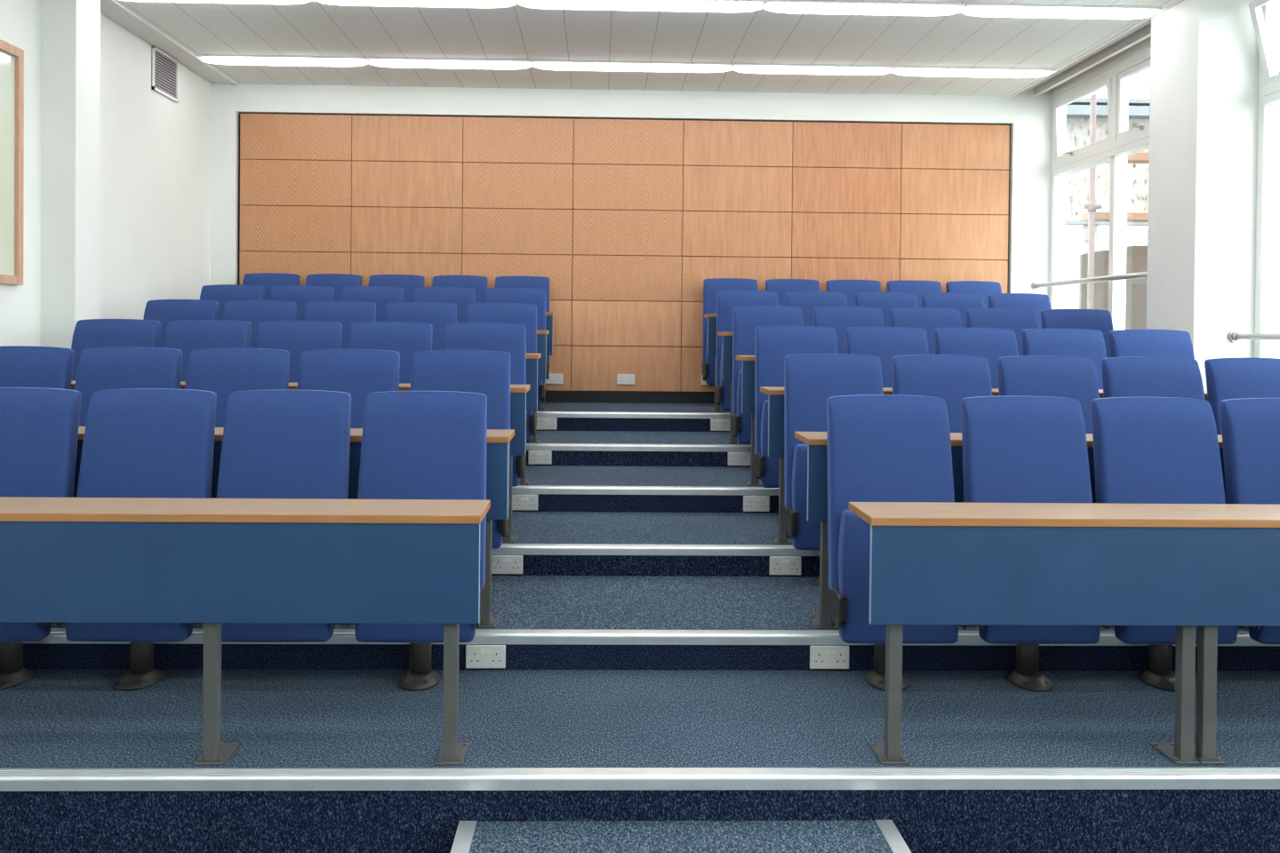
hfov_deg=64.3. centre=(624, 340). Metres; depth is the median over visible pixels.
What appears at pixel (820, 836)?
step
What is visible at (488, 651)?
switch
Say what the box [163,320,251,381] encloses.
seat
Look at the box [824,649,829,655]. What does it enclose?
switch
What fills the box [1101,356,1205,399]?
seat
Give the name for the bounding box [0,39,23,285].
framed board
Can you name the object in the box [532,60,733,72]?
ceiling light
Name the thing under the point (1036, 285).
rail
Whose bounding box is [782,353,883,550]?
seat
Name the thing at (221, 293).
seat
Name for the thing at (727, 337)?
writing desk
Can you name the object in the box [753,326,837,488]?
seat
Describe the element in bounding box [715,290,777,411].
seat
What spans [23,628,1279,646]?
edging
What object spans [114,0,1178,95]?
ceiling
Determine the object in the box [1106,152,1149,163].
board
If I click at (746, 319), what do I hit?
seat
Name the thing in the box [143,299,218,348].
seat
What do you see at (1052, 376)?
seat
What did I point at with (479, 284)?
seat
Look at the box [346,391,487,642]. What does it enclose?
seat
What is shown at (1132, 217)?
board
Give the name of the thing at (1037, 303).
seat
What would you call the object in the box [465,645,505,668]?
power socket
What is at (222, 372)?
seat
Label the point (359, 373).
seat
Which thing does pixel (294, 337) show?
seat
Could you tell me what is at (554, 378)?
power socket
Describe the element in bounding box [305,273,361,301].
seat
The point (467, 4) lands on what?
ceiling light
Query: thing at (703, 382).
power socket
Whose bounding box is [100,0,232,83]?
trim
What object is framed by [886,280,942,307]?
seat
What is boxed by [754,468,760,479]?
beam
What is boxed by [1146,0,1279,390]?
pillar
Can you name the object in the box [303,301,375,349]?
seat
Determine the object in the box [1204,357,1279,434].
seat
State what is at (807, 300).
seat
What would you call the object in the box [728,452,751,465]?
power socket
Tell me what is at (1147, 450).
seat
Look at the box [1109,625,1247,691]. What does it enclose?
pedestal
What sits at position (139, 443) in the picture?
seat
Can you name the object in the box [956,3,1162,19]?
ceiling light
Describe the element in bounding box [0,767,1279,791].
edging
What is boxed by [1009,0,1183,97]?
trim
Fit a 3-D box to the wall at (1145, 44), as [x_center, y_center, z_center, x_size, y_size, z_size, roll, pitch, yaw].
[3.972,-0.342,3.289,0.300,3.896,11.185,1,1,-1]
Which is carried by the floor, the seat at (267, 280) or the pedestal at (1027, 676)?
the pedestal at (1027, 676)
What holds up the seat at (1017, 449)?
attached to the pedestal at (1027, 676)
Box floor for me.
[0,402,1279,852]
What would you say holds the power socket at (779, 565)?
attached to the floor
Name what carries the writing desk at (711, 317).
on the floor
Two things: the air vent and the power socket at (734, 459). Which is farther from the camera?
the air vent
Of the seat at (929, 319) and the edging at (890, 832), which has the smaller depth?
the edging at (890, 832)
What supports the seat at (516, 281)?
attached to the beam
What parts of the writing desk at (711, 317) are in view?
modesty panel, leg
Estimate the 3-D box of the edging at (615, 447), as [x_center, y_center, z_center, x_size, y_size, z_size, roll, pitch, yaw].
[0.108,0.716,6.823,7.222,0.042,0.060,1,1,-1]
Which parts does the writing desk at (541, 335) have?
leg, modesty panel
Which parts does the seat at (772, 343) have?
seat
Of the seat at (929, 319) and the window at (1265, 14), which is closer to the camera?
the window at (1265, 14)
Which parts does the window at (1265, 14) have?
hand rail, sash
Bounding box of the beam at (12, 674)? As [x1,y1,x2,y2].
[0,623,55,689]
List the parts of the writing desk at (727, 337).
modesty panel, leg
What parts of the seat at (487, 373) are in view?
seat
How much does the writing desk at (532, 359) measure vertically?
0.762 m
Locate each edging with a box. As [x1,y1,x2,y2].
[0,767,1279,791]
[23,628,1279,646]
[450,821,476,852]
[491,544,820,556]
[512,485,778,495]
[526,443,751,452]
[536,411,730,418]
[875,820,911,852]
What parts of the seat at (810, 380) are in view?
seat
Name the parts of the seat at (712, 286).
seat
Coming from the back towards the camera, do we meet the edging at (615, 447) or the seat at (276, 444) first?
the edging at (615, 447)
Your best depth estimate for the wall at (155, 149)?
7.22 m
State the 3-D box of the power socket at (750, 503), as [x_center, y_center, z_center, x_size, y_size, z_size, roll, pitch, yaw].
[0.758,0.940,5.862,0.154,0.090,0.016,1,1,-1]
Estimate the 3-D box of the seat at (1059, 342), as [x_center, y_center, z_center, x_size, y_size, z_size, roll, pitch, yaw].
[2.531,0.382,5.785,0.482,0.904,0.298,1,1,-1]
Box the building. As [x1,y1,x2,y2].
[1064,97,1150,309]
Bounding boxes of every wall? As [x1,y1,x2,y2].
[0,0,211,346]
[209,82,1052,392]
[1049,36,1151,99]
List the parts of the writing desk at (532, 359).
leg, foot plate, modesty panel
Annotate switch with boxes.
[486,648,490,654]
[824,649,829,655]
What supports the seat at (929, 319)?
attached to the beam
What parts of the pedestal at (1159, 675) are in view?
foot plate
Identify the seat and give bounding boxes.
[0,345,73,389]
[0,387,81,641]
[56,388,216,642]
[71,319,160,380]
[74,347,182,426]
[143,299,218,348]
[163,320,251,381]
[184,348,289,427]
[200,284,264,319]
[200,390,351,642]
[222,300,296,348]
[242,272,300,300]
[256,320,342,383]
[269,285,333,320]
[296,349,399,428]
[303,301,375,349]
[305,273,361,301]
[340,286,403,321]
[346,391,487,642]
[348,321,432,383]
[368,274,424,302]
[384,302,456,351]
[410,350,510,548]
[412,287,474,323]
[432,275,487,303]
[442,322,526,487]
[465,303,536,442]
[483,288,545,409]
[494,275,549,376]
[702,278,758,385]
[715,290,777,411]
[731,305,803,444]
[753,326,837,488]
[765,279,820,305]
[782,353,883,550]
[784,290,847,326]
[813,306,883,353]
[824,394,967,644]
[826,280,881,306]
[845,327,927,387]
[855,291,917,327]
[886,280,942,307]
[889,307,961,354]
[891,354,991,432]
[921,292,983,327]
[934,328,1018,388]
[945,280,1001,308]
[960,395,1109,644]
[965,308,1037,356]
[987,293,1051,328]
[997,355,1099,433]
[1021,328,1106,389]
[1040,308,1113,358]
[1090,397,1247,644]
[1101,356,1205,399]
[1108,329,1194,359]
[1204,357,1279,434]
[1218,398,1279,644]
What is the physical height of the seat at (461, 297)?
0.904 m
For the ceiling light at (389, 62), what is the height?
0.044 m
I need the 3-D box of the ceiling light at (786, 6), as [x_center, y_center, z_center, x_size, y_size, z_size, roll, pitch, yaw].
[1.504,-2.095,6.446,1.248,0.044,0.190,1,1,-1]
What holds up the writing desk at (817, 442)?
on the floor
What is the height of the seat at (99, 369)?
0.904 m
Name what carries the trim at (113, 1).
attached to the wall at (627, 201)
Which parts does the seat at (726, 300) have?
seat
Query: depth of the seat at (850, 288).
8.66 m
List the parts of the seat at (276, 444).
seat, backrest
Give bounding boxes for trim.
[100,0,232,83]
[110,0,238,85]
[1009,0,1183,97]
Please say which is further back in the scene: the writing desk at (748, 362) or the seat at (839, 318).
the seat at (839, 318)
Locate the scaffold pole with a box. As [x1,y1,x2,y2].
[1082,93,1101,309]
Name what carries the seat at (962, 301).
attached to the beam
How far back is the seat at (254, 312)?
6.66 m
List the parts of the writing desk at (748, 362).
modesty panel, foot plate, leg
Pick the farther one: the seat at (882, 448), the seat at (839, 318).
the seat at (839, 318)
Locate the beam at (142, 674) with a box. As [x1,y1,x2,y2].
[113,607,484,691]
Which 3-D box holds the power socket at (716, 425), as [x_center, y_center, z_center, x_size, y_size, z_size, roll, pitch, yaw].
[0.729,0.642,7.750,0.154,0.090,0.016,1,1,-1]
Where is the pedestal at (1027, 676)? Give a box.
[827,607,1053,692]
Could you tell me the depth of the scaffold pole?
12.05 m
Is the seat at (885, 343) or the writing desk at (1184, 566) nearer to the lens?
the writing desk at (1184, 566)
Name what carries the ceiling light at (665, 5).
attached to the ceiling
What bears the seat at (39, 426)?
attached to the beam at (12, 674)
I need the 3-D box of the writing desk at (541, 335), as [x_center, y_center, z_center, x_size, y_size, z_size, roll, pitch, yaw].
[-1.865,0.297,6.954,2.668,0.762,0.282,1,1,-1]
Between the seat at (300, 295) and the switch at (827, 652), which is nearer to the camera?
the switch at (827, 652)
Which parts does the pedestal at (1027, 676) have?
foot plate, foot plate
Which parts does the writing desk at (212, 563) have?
leg, foot plate, modesty panel, leg, foot plate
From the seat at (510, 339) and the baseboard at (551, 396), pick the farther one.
the baseboard at (551, 396)
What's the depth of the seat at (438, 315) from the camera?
6.68 m
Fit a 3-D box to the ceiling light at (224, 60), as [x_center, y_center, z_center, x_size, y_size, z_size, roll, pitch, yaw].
[-2.624,-2.153,7.862,1.270,0.044,0.190,1,1,-1]
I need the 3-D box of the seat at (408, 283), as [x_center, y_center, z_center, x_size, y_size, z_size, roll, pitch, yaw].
[-1.928,-0.108,8.506,0.482,0.904,0.298,1,1,-1]
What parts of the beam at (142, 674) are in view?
foot plate, foot plate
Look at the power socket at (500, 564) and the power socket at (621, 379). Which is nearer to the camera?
the power socket at (500, 564)
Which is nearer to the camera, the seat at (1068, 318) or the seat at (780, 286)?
the seat at (1068, 318)
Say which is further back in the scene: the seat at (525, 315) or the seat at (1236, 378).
the seat at (525, 315)
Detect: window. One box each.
[1048,48,1151,330]
[1227,0,1279,358]
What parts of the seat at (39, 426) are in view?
seat, backrest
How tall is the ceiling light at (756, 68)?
0.044 m
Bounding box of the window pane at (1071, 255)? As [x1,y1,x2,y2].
[1064,229,1079,279]
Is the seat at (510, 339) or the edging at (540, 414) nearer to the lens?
the seat at (510, 339)
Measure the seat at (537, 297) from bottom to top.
0.904 m
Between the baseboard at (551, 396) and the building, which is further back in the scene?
the building
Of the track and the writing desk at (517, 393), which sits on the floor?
the writing desk at (517, 393)
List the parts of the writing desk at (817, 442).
foot plate, leg, modesty panel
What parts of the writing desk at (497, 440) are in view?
modesty panel, leg, foot plate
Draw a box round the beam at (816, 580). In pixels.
[784,523,819,585]
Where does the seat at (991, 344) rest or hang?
attached to the beam
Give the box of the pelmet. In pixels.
[1034,23,1151,95]
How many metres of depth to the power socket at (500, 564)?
4.88 m
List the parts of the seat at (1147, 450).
backrest, seat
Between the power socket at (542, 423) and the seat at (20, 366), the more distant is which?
the power socket at (542, 423)
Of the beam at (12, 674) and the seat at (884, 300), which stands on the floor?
the beam at (12, 674)
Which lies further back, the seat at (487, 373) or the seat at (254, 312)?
the seat at (254, 312)
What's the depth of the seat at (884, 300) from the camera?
7.72 m
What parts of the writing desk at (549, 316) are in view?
modesty panel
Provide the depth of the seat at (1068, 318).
6.80 m
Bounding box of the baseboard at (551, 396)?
[544,391,714,403]
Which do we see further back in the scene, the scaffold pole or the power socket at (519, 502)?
the scaffold pole
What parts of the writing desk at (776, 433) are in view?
foot plate, leg, modesty panel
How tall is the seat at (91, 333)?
0.904 m
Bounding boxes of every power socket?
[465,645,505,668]
[491,555,523,574]
[512,494,537,510]
[528,450,551,464]
[536,417,556,430]
[545,373,563,383]
[616,374,634,384]
[701,375,709,385]
[710,419,730,431]
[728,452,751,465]
[743,496,769,511]
[769,556,801,575]
[809,646,849,669]
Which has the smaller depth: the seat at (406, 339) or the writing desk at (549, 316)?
the seat at (406, 339)
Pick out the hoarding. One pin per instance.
(1136, 255)
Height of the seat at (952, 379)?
0.904 m
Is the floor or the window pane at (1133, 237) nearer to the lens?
the floor
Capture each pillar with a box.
[40,0,100,348]
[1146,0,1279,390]
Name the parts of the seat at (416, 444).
seat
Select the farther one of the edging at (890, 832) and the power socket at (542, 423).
the power socket at (542, 423)
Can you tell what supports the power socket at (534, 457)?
attached to the floor
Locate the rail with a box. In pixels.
[1031,272,1147,290]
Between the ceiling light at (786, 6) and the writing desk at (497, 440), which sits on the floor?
the writing desk at (497, 440)
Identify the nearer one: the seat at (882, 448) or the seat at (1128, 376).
the seat at (882, 448)
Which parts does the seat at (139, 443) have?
seat, backrest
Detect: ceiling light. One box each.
[122,0,316,4]
[197,55,370,66]
[314,0,517,7]
[366,57,532,69]
[517,0,765,12]
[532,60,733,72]
[731,64,895,75]
[761,0,965,15]
[888,66,1054,77]
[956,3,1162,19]
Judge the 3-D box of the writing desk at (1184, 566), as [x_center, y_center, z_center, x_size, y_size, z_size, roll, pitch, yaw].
[2.086,0.930,3.276,2.687,0.762,0.282,1,1,-1]
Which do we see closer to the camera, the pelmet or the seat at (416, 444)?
the seat at (416, 444)
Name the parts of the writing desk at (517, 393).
modesty panel, leg, foot plate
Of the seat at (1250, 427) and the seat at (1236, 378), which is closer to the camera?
the seat at (1250, 427)
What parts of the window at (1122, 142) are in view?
sash, sash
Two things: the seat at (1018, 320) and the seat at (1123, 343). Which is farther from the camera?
the seat at (1018, 320)
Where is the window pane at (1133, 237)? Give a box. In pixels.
[1101,230,1147,250]
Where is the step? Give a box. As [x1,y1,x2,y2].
[468,820,892,852]
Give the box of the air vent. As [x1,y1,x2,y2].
[151,46,178,102]
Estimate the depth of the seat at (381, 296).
7.62 m
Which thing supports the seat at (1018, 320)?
attached to the beam
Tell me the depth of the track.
7.64 m
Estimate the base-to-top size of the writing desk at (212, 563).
0.762 m
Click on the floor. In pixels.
(284, 706)
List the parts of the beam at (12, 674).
foot plate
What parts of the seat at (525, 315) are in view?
seat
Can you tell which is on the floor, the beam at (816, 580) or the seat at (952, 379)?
the beam at (816, 580)
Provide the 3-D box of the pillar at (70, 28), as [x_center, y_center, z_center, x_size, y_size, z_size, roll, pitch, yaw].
[-3.384,-0.449,6.207,0.211,3.896,0.291,1,1,-1]
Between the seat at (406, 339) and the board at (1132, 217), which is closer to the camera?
the seat at (406, 339)
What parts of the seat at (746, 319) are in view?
seat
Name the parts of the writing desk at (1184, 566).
foot plate, leg, modesty panel, foot plate, leg, leg, foot plate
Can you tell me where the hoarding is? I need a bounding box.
[1079,245,1147,329]
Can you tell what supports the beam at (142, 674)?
on the floor
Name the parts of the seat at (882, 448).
seat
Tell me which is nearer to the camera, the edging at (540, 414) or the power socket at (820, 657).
the power socket at (820, 657)
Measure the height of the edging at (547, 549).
0.042 m
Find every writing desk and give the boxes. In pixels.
[0,496,490,765]
[71,380,530,543]
[72,426,514,628]
[518,353,541,485]
[526,330,549,443]
[537,312,554,411]
[704,313,722,412]
[717,332,740,444]
[736,355,762,487]
[760,386,1207,544]
[794,432,1248,629]
[848,502,1279,765]
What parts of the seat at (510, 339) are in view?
backrest, seat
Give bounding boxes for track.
[1024,19,1151,90]
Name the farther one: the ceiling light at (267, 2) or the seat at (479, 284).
the seat at (479, 284)
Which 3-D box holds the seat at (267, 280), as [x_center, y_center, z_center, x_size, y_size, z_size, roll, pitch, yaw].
[-2.978,-0.118,8.480,0.482,0.904,0.298,1,1,-1]
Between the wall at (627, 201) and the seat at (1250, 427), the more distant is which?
the wall at (627, 201)
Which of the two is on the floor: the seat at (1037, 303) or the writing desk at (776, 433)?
the writing desk at (776, 433)
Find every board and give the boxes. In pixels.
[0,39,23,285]
[1081,212,1148,222]
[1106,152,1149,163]
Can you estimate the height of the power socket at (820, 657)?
0.090 m
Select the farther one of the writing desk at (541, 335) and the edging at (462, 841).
the writing desk at (541, 335)
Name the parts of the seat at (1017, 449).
backrest, seat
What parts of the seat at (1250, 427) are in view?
backrest, seat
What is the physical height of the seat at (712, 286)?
0.904 m
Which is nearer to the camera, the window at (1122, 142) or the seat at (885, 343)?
the seat at (885, 343)
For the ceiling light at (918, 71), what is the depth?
7.94 m
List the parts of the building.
pane, pane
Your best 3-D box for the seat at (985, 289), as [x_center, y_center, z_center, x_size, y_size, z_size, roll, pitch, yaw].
[2.992,-0.060,8.630,0.482,0.904,0.298,1,1,-1]
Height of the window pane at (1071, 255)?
0.804 m
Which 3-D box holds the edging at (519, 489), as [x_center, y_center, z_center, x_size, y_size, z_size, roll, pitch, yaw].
[0.131,0.865,5.879,7.222,0.042,0.060,1,1,-1]
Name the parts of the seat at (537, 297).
seat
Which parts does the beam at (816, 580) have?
foot plate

